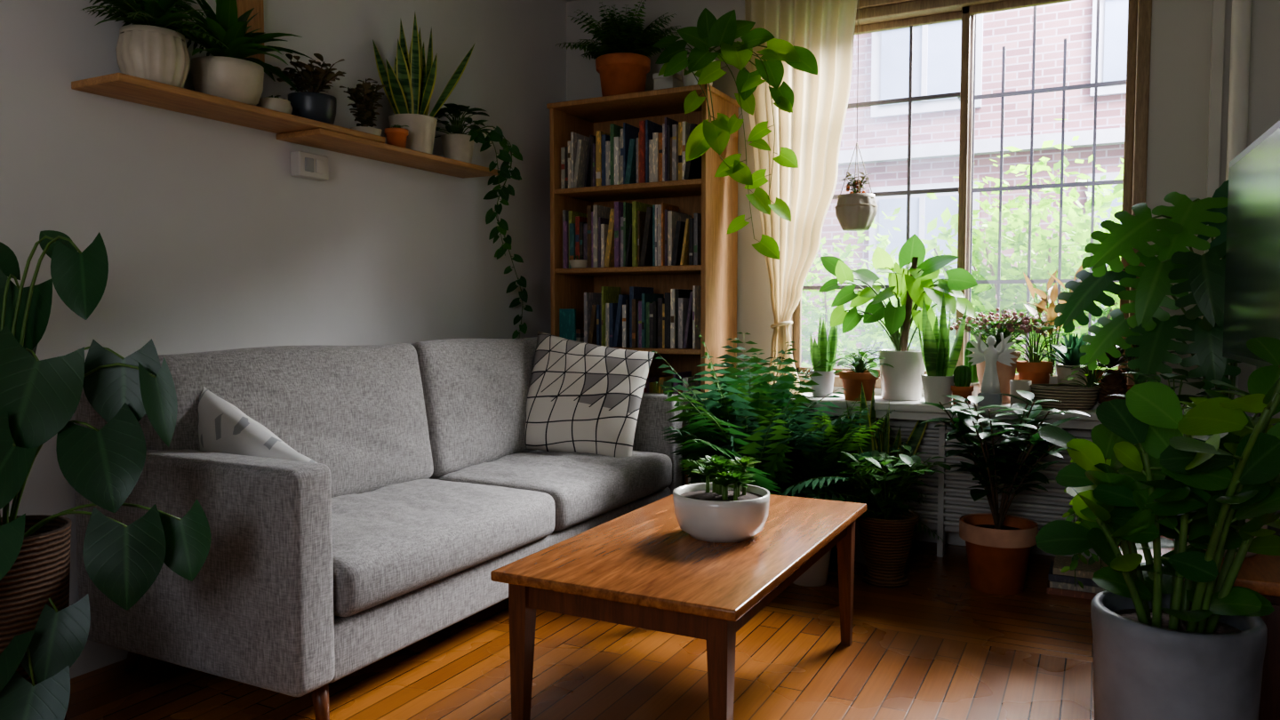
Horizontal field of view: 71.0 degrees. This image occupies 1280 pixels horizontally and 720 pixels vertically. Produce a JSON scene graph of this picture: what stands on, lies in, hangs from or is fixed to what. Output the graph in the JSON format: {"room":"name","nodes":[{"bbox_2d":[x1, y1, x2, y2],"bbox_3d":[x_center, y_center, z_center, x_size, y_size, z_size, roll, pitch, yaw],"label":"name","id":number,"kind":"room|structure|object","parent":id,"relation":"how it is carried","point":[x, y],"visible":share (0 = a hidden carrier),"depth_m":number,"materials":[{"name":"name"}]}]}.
{"room":"living room","nodes":[
{"label":"living room","id":0,"kind":"room"},
{"bbox_2d":[0,0,566,605],"bbox_3d":[-1.745,-0.400,2.549,0.150,2.850,5.870,2,3,27],"label":"wall","id":1,"kind":"structure","parent":0,"point":[212,243],"depth_m":3.23,"materials":[{"name":"paint"}]},
{"bbox_2d":[69,640,127,679],"bbox_3d":[-1.670,0.865,2.579,0.018,0.120,5.570,2,3,27],"label":"baseboard","id":2,"kind":"structure","parent":1,"relation":"attached to","point":[94,656],"depth_m":2.66,"materials":[{"name":"white paint"}]},
{"bbox_2d":[236,0,264,62],"bbox_3d":[-1.347,-1.425,3.076,0.025,0.800,0.110,2,3,27],"label":"plank","id":3,"kind":"object","parent":1,"relation":"attached to","point":[257,22],"depth_m":3.10,"materials":[{"name":"brown wood"}]},
{"bbox_2d":[71,72,499,178],"bbox_3d":[-1.130,-0.818,3.318,0.220,0.044,1.780,2,3,27],"label":"wall shelf","id":4,"kind":"object","parent":1,"relation":"attached to","point":[287,127],"visible":0.91,"depth_m":3.04,"materials":[{"name":"brown wood"}]},
{"bbox_2d":[81,0,229,87],"bbox_3d":[-1.388,-1.011,2.646,0.352,0.416,0.507,2,3,27],"label":"potted plant","id":5,"kind":"object","parent":4,"relation":"on","point":[151,48],"visible":0.94,"depth_m":2.61,"materials":[{"name":"beige ceramic"}]},
{"bbox_2d":[175,0,314,105],"bbox_3d":[-1.252,-1.023,2.920,0.409,0.409,0.521,0,3,7],"label":"potted plant","id":6,"kind":"object","parent":4,"relation":"on","point":[227,74],"visible":0.84,"depth_m":2.83,"materials":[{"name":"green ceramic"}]},
{"bbox_2d":[256,95,292,114],"bbox_3d":[-1.243,-0.862,3.053,0.114,0.074,0.114,2,3,27],"label":"potted lithops","id":7,"kind":"object","parent":4,"relation":"on","point":[281,105],"visible":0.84,"depth_m":3.01,"materials":[{"name":"beige ceramic"}]},
{"bbox_2d":[272,53,346,124],"bbox_3d":[-1.160,-0.955,3.208,0.287,0.242,0.250,2,3,27],"label":"jade plant","id":8,"kind":"object","parent":4,"relation":"on","point":[311,104],"visible":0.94,"depth_m":3.15,"materials":[{"name":"green plant"}]},
{"bbox_2d":[339,78,387,135],"bbox_3d":[-1.058,-0.951,3.438,0.166,0.256,0.153,2,3,27],"label":"potted sedum","id":9,"kind":"object","parent":4,"relation":"on","point":[365,115],"visible":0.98,"depth_m":3.42,"materials":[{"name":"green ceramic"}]},
{"bbox_2d":[384,124,408,147],"bbox_3d":[-0.955,-0.876,3.523,0.096,0.096,0.096,2,3,27],"label":"terracotta pot","id":10,"kind":"object","parent":4,"relation":"on","point":[396,135],"visible":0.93,"depth_m":3.49,"materials":[{"name":"ceramic"}]},
{"bbox_2d":[372,12,474,154],"bbox_3d":[-0.891,-1.116,3.630,0.336,0.564,0.300,2,3,27],"label":"potted snake plant","id":11,"kind":"object","parent":4,"relation":"on","point":[409,90],"visible":0.91,"depth_m":3.63,"materials":[{"name":"green plant"}]},
{"bbox_2d":[433,103,532,338],"bbox_3d":[-0.680,-0.587,4.132,0.392,1.062,0.698,2,3,27],"label":"pothos","id":12,"kind":"object","parent":4,"relation":"on","point":[459,146],"visible":0.94,"depth_m":3.97,"materials":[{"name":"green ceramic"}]},
{"bbox_2d":[290,151,328,181],"bbox_3d":[-1.222,-0.718,3.326,0.054,0.090,0.140,2,3,27],"label":"thermostat","id":13,"kind":"object","parent":1,"relation":"attached to","point":[303,164],"visible":1,"depth_m":3.29,"materials":[{"name":"white plastic"}]},
{"bbox_2d":[65,540,1094,719],"bbox_3d":[-0.135,1.017,1.797,3.470,0.100,5.570,2,3,27],"label":"floor","id":14,"kind":"structure","parent":0,"point":[935,646],"depth_m":2.67,"materials":[{"name":"brown wood"}]},
{"bbox_2d":[0,230,211,719],"bbox_3d":[-1.342,0.332,1.943,0.713,1.252,0.360,1,3,13],"label":"philodendron","id":15,"kind":"object","parent":14,"relation":"on","point":[42,636],"visible":1,"depth_m":1.96,"materials":[{"name":"plant"}]},
{"bbox_2d":[74,336,682,719],"bbox_3d":[-0.701,0.409,3.381,0.938,0.958,2.292,2,3,27],"label":"sofa","id":16,"kind":"object","parent":14,"relation":"on","point":[424,483],"visible":0.81,"depth_m":2.66,"materials":[{"name":"fabric"}]},
{"bbox_2d":[198,386,317,463],"bbox_3d":[-1.157,0.389,2.586,0.661,0.662,0.168,1,3,21],"label":"throw pillow","id":17,"kind":"object","parent":16,"relation":"on","point":[223,428],"visible":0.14,"depth_m":2.50,"materials":[{"name":"white fabric"}]},
{"bbox_2d":[524,330,655,457],"bbox_3d":[-0.252,0.173,3.966,0.615,0.599,0.242,1,3,9],"label":"patterned throw pillow","id":18,"kind":"object","parent":16,"relation":"on","point":[582,396],"visible":0.95,"depth_m":3.90,"materials":[{"name":"white fabric"}]},
{"bbox_2d":[546,83,740,459],"bbox_3d":[0.016,-0.232,4.528,0.870,2.100,0.420,2,3,27],"label":"bookcase","id":19,"kind":"object","parent":14,"relation":"on","point":[716,198],"visible":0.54,"depth_m":4.47,"materials":[{"name":"brown wood"}]},
{"bbox_2d":[569,256,587,268],"bbox_3d":[-0.305,-0.494,4.505,0.100,0.068,0.100,2,3,27],"label":"dish","id":20,"kind":"object","parent":19,"relation":"on","point":[577,263],"visible":0.94,"depth_m":4.47,"materials":[{"name":"beige ceramic"}]},
{"bbox_2d":[558,0,680,96],"bbox_3d":[-0.092,-1.542,4.435,0.528,0.524,0.597,-3,4,-39],"label":"potted fern","id":21,"kind":"object","parent":19,"relation":"on","point":[622,61],"visible":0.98,"depth_m":4.37,"materials":[{"name":"green plant"}]},
{"bbox_2d":[559,117,701,485],"bbox_3d":[-0.017,-0.209,4.494,0.762,1.896,0.268,2,3,27],"label":"books","id":22,"kind":"object","parent":19,"relation":"on","point":[636,234],"visible":0.55,"depth_m":4.36,"materials":[{"name":"multicoloured paper"}]},
{"bbox_2d":[652,72,683,89],"bbox_3d":[0.145,-1.321,4.330,0.110,0.094,0.160,2,3,27],"label":"plant pot","id":23,"kind":"object","parent":19,"relation":"on","point":[676,80],"visible":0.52,"depth_m":4.27,"materials":[{"name":"white ceramic"}]},
{"bbox_2d":[651,8,817,259],"bbox_3d":[0.405,-1.017,4.048,0.815,1.150,0.351,2,3,27],"label":"pothos","id":24,"kind":"object","parent":19,"relation":"on","point":[700,67],"visible":0.98,"depth_m":3.93,"materials":[{"name":"green plant"}]},
{"bbox_2d":[490,494,866,719],"bbox_3d":[0.186,0.703,2.510,0.621,0.450,1.160,2,3,27],"label":"coffee table","id":25,"kind":"object","parent":14,"relation":"on","point":[637,568],"visible":0.77,"depth_m":2.14,"materials":[{"name":"brown wood"}]},
{"bbox_2d":[672,454,769,543],"bbox_3d":[0.223,0.375,2.462,0.264,0.211,0.264,2,3,27],"label":"potted succulent","id":26,"kind":"object","parent":25,"relation":"on","point":[724,509],"visible":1,"depth_m":2.39,"materials":[{"name":"white ceramic"}]},
{"bbox_2d":[651,325,892,488],"bbox_3d":[0.542,0.355,3.806,0.948,1.006,1.181,2,3,27],"label":"fern","id":27,"kind":"object","parent":14,"relation":"on","point":[729,395],"visible":0.48,"depth_m":3.73,"materials":[{"name":"plant"}]},
{"bbox_2d":[668,408,877,519],"bbox_3d":[0.512,0.524,3.580,0.780,0.693,0.863,0,3,-5],"label":"fern","id":28,"kind":"object","parent":14,"relation":"on","point":[766,478],"visible":0.16,"depth_m":3.51,"materials":[{"name":"plant"}]},
{"bbox_2d":[789,489,831,587],"bbox_3d":[0.657,0.690,3.506,0.331,0.368,0.282,2,3,27],"label":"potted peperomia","id":29,"kind":"object","parent":14,"relation":"on","point":[816,575],"visible":0.06,"depth_m":3.46,"materials":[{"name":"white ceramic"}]},
{"bbox_2d":[746,393,943,568],"bbox_3d":[0.776,0.490,3.817,0.875,0.734,0.980,-1,3,-20],"label":"fern","id":30,"kind":"object","parent":14,"relation":"on","point":[830,467],"visible":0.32,"depth_m":3.66,"materials":[{"name":"green plant"}]},
{"bbox_2d":[840,381,927,565],"bbox_3d":[1.033,0.470,3.811,0.370,0.776,0.430,2,3,27],"label":"potted snake plant","id":31,"kind":"object","parent":14,"relation":"on","point":[881,444],"visible":0.3,"depth_m":3.78,"materials":[{"name":"green plant"}]},
{"bbox_2d":[838,445,951,587],"bbox_3d":[0.993,0.613,3.500,0.419,0.523,0.400,2,3,27],"label":"potted plant","id":32,"kind":"object","parent":14,"relation":"on","point":[886,541],"visible":0.95,"depth_m":3.47,"materials":[{"name":"wicker"}]},
{"bbox_2d":[803,415,1092,557],"bbox_3d":[1.375,0.549,3.972,1.452,0.600,0.240,2,3,27],"label":"radiator","id":33,"kind":"object","parent":14,"relation":"on","point":[948,498],"visible":0.11,"depth_m":3.87,"materials":[{"name":"white metal"}]},
{"bbox_2d":[920,390,1089,595],"bbox_3d":[1.354,0.500,3.438,0.545,0.755,0.587,0,3,6],"label":"potted plant","id":34,"kind":"object","parent":14,"relation":"on","point":[998,544],"visible":0.98,"depth_m":3.37,"materials":[{"name":"plant"}]},
{"bbox_2d":[1046,554,1108,599],"bbox_3d":[1.675,0.827,3.417,0.221,0.102,0.200,2,3,27],"label":"book stack","id":35,"kind":"object","parent":14,"relation":"on","point":[1059,583],"visible":0.61,"depth_m":3.35,"materials":[{"name":"multicoloured paper"}]},
{"bbox_2d":[1035,336,1279,719],"bbox_3d":[1.024,0.441,1.701,0.511,1.061,0.577,2,3,27],"label":"rubber plant","id":36,"kind":"object","parent":14,"relation":"on","point":[1164,647],"visible":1,"depth_m":1.65,"materials":[{"name":"green plant"}]},
{"bbox_2d":[1118,535,1279,719],"bbox_3d":[1.583,0.684,2.409,0.550,0.500,1.180,2,3,27],"label":"media cabinet","id":37,"kind":"object","parent":14,"relation":"on","point":[1260,573],"visible":0.03,"depth_m":1.89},
{"bbox_2d":[1060,459,1103,588],"bbox_3d":[1.601,0.488,2.969,0.367,0.592,0.488,2,3,27],"label":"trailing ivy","id":38,"kind":"object","parent":37,"relation":"on","point":[1093,558],"visible":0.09,"depth_m":2.99,"materials":[{"name":"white plant"}]},
{"bbox_2d":[1110,371,1240,409],"bbox_3d":[1.513,0.231,2.547,0.340,0.389,0.356,-3,4,-43],"label":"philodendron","id":39,"kind":"object","parent":37,"relation":"on","point":[1199,385],"visible":0.12,"depth_m":2.54,"materials":[{"name":"plant"}]},
{"bbox_2d":[1173,390,1279,557],"bbox_3d":[1.355,0.261,2.113,0.352,0.377,0.299,2,3,27],"label":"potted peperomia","id":40,"kind":"object","parent":37,"relation":"on","point":[1196,401],"visible":0.02,"depth_m":2.10,"materials":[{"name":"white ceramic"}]},
{"bbox_2d":[1222,120,1279,535],"bbox_3d":[1.623,-0.077,2.348,0.200,1.025,1.020,2,3,27],"label":"television","id":41,"kind":"object","parent":37,"relation":"on","point":[1252,300],"visible":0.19,"depth_m":2.40,"materials":[{"name":"black plastic"}]},
{"bbox_3d":[2.084,0.680,3.221,0.360,0.420,0.360,2,3,27],"label":"plant stand","id":42,"kind":"object","parent":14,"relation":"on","visible":0},
{"bbox_2d":[1054,180,1275,424],"bbox_3d":[1.872,-0.073,3.101,0.718,1.096,0.466,0,3,1],"label":"monstera","id":43,"kind":"object","parent":42,"relation":"on","point":[1204,276],"visible":0.62,"depth_m":3.06,"materials":[{"name":"green plant"}]},
{"bbox_2d":[566,0,1279,423],"bbox_3d":[1.172,-0.493,4.262,3.470,2.850,0.150,2,3,27],"label":"wall","id":44,"kind":"structure","parent":0,"point":[1180,29],"depth_m":3.66,"materials":[{"name":"paint"}]},
{"bbox_2d":[744,0,857,394],"bbox_3d":[0.752,-0.622,4.229,0.560,2.410,0.118,2,3,27],"label":"curtain","id":45,"kind":"object","parent":44,"relation":"hanging from","point":[813,131],"visible":0.69,"depth_m":4.21,"materials":[{"name":"fabric"}]},
{"bbox_2d":[791,392,1101,429],"bbox_3d":[1.307,0.215,3.939,1.660,0.070,0.370,2,3,27],"label":"windowsill","id":46,"kind":"object","parent":44,"relation":"attached to","point":[904,410],"visible":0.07,"depth_m":3.81,"materials":[{"name":"paint"}]},
{"bbox_2d":[809,312,837,397],"bbox_3d":[0.843,-0.027,4.138,0.117,0.393,0.135,2,3,27],"label":"potted snake plant","id":47,"kind":"object","parent":46,"relation":"on","point":[826,381],"visible":0.9,"depth_m":4.11,"materials":[{"name":"green plant"}]},
{"bbox_2d":[828,347,894,400],"bbox_3d":[0.980,0.061,3.993,0.288,0.232,0.294,1,3,13],"label":"potted peperomia","id":48,"kind":"object","parent":46,"relation":"on","point":[852,380],"visible":0.98,"depth_m":3.94,"materials":[{"name":"ceramic"}]},
{"bbox_2d":[818,233,977,400],"bbox_3d":[1.131,-0.185,3.983,0.696,0.724,0.283,2,3,27],"label":"potted plant","id":49,"kind":"object","parent":46,"relation":"on","point":[902,382],"visible":0.96,"depth_m":3.94,"materials":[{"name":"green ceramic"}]},
{"bbox_2d":[918,290,967,404],"bbox_3d":[1.272,-0.056,3.838,0.176,0.482,0.173,-2,4,-35],"label":"potted snake plant","id":50,"kind":"object","parent":46,"relation":"on","point":[940,367],"visible":0.94,"depth_m":3.80,"materials":[{"name":"green plant"}]},
{"bbox_2d":[951,365,974,404],"bbox_3d":[1.354,0.105,3.773,0.092,0.168,0.092,2,3,27],"label":"potted cactus","id":51,"kind":"object","parent":46,"relation":"on","point":[962,373],"visible":0.88,"depth_m":3.75,"materials":[{"name":"plant"}]},
{"bbox_2d":[964,339,980,396],"bbox_3d":[1.471,0.044,3.975,0.092,0.268,0.092,2,3,27],"label":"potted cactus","id":52,"kind":"object","parent":46,"relation":"on","point":[974,381],"visible":0.32,"depth_m":3.95,"materials":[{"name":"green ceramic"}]},
{"bbox_2d":[966,332,1018,406],"bbox_3d":[1.454,0.039,3.723,0.210,0.306,0.084,2,3,27],"label":"angel figurine","id":53,"kind":"object","parent":46,"relation":"on","point":[990,386],"visible":0.98,"depth_m":3.71,"materials":[{"name":"grey ceramic"}]},
{"bbox_2d":[950,307,1046,404],"bbox_3d":[1.526,-0.020,3.852,0.389,0.409,0.363,2,3,27],"label":"flowers","id":54,"kind":"object","parent":46,"relation":"on","point":[1005,372],"visible":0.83,"depth_m":3.81,"materials":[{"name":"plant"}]},
{"bbox_2d":[1009,379,1031,407],"bbox_3d":[1.565,0.139,3.686,0.092,0.110,0.084,-1,3,-13],"label":"ceramic mug","id":55,"kind":"object","parent":46,"relation":"on","point":[1015,385],"visible":0.5,"depth_m":3.66,"materials":[{"name":"white ceramic"}]},
{"bbox_2d":[999,320,1079,383],"bbox_3d":[1.676,0.010,3.809,0.338,0.354,0.332,2,3,27],"label":"potted peperomia","id":56,"kind":"object","parent":46,"relation":"on","point":[1038,372],"visible":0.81,"depth_m":3.77,"materials":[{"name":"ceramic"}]},
{"bbox_2d":[1020,264,1087,383],"bbox_3d":[1.768,-0.126,3.820,0.295,0.625,0.239,2,3,27],"label":"potted croton","id":57,"kind":"object","parent":46,"relation":"on","point":[1052,292],"visible":0.62,"depth_m":3.82,"materials":[{"name":"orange plant"}]},
{"bbox_2d":[1029,384,1100,410],"bbox_3d":[1.710,0.150,3.615,0.273,0.095,0.164,2,3,27],"label":"wicker basket","id":58,"kind":"object","parent":46,"relation":"on","point":[1072,397],"visible":0.9,"depth_m":3.56,"materials":[{"name":"brown wicker"}]},
{"bbox_2d":[1041,332,1103,384],"bbox_3d":[1.818,0.035,3.769,0.307,0.307,0.252,-1,3,-11],"label":"aloe","id":59,"kind":"object","parent":46,"relation":"on","point":[1071,358],"visible":0.61,"depth_m":3.72,"materials":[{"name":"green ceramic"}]},
{"bbox_2d":[1055,361,1114,409],"bbox_3d":[1.819,0.102,3.617,0.242,0.192,0.236,0,3,-9],"label":"succulent plant","id":60,"kind":"object","parent":46,"relation":"on","point":[1092,380],"visible":0.55,"depth_m":3.61,"materials":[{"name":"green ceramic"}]},
{"bbox_2d":[1079,336,1131,384],"bbox_3d":[1.922,0.041,3.697,0.256,0.305,0.265,-3,4,-41],"label":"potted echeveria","id":61,"kind":"object","parent":46,"relation":"on","point":[1111,358],"visible":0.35,"depth_m":3.67,"materials":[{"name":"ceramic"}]},
{"bbox_2d":[1096,368,1128,405],"bbox_3d":[1.852,0.118,3.517,0.117,0.169,0.116,2,3,27],"label":"pine cone","id":62,"kind":"object","parent":46,"relation":"on","point":[1112,384],"visible":0.75,"depth_m":3.49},
{"bbox_2d":[1097,333,1188,391],"bbox_3d":[1.983,0.041,3.499,0.367,0.326,0.379,-2,4,-29],"label":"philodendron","id":63,"kind":"object","parent":46,"relation":"on","point":[1181,372],"visible":0.15,"depth_m":3.51,"materials":[{"name":"plant"}]},
{"bbox_2d":[789,0,1151,388],"bbox_3d":[1.411,-0.780,4.099,1.630,1.840,0.155,2,3,27],"label":"window","id":64,"kind":"structure","parent":44,"relation":"in","point":[873,16],"depth_m":4.03,"materials":[{"name":"brown wood"}]},
{"bbox_2d":[912,528,1102,559],"bbox_3d":[1.143,0.774,4.252,3.450,0.120,0.018,2,3,27],"label":"baseboard","id":65,"kind":"structure","parent":44,"relation":"attached to","point":[950,538],"depth_m":4.10,"materials":[{"name":"white wood"}]},
{"bbox_2d":[957,0,1126,375],"bbox_3d":[1.855,-0.656,4.038,0.820,2.200,0.092,2,3,27],"label":"bars","id":66,"kind":"object","parent":44,"relation":"attached to","point":[1096,84],"visible":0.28,"depth_m":4.09,"materials":[{"name":"metal"}]},
{"bbox_2d":[1199,0,1225,395],"bbox_3d":[2.282,-0.567,3.583,0.040,2.630,0.035,2,3,27],"label":"trim","id":67,"kind":"structure","parent":44,"relation":"attached to","point":[1219,6],"depth_m":3.54,"materials":[{"name":"paint"}]},
{"bbox_2d":[1225,0,1251,399],"bbox_3d":[2.320,-0.502,3.508,0.084,2.750,0.084,2,3,27],"label":"pipe","id":68,"kind":"object","parent":44,"relation":"attached to","point":[1241,20],"visible":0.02,"depth_m":3.46,"materials":[{"name":"paint"}]},
{"bbox_3d":[-0.135,-1.829,1.643,3.770,0.100,5.870,2,3,27],"label":"ceiling","id":69,"kind":"structure","parent":0,"visible":0},
{"bbox_2d":[834,0,877,231],"bbox_3d":[0.947,-1.235,3.904,0.184,1.330,0.184,2,3,27],"label":"hanging planter","id":70,"kind":"object","parent":69,"relation":"hanging from","point":[855,211],"visible":1,"depth_m":3.88,"materials":[{"name":"beige ceramic"}]},
{"label":"outside","id":71,"kind":"structure","parent":0,"visible":0},
{"label":"ground","id":72,"kind":"structure","parent":71,"visible":0},
{"bbox_2d":[800,207,975,368],"bbox_3d":[1.685,0.126,7.471,2.853,2.996,1.923,2,3,27],"label":"shrub","id":73,"kind":"object","parent":72,"relation":"on","point":[881,337],"visible":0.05,"depth_m":7.26,"materials":[{"name":"green plant"}]},
{"bbox_2d":[801,0,1127,373],"bbox_3d":[3.386,-3.925,10.768,22.000,10.800,1.400,2,3,27],"label":"brick building","id":74,"kind":"structure","parent":72,"relation":"on","point":[884,56],"depth_m":10.21,"materials":[{"name":"red brick"}]},
{"bbox_2d":[858,119,1123,375],"bbox_3d":[2.634,-0.024,5.931,2.446,2.991,1.836,2,3,27],"label":"foliage","id":75,"kind":"object","parent":72,"relation":"on","point":[983,298],"visible":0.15,"depth_m":5.72,"materials":[{"name":"green plant"}]},
{"bbox_2d":[1079,164,1119,327],"bbox_3d":[4.293,-0.266,6.280,2.064,3.289,2.497,-2,4,-33],"label":"shrub","id":76,"kind":"object","parent":72,"relation":"on","point":[1096,165],"visible":0.02,"depth_m":6.82,"materials":[{"name":"green plant"}]}
]}

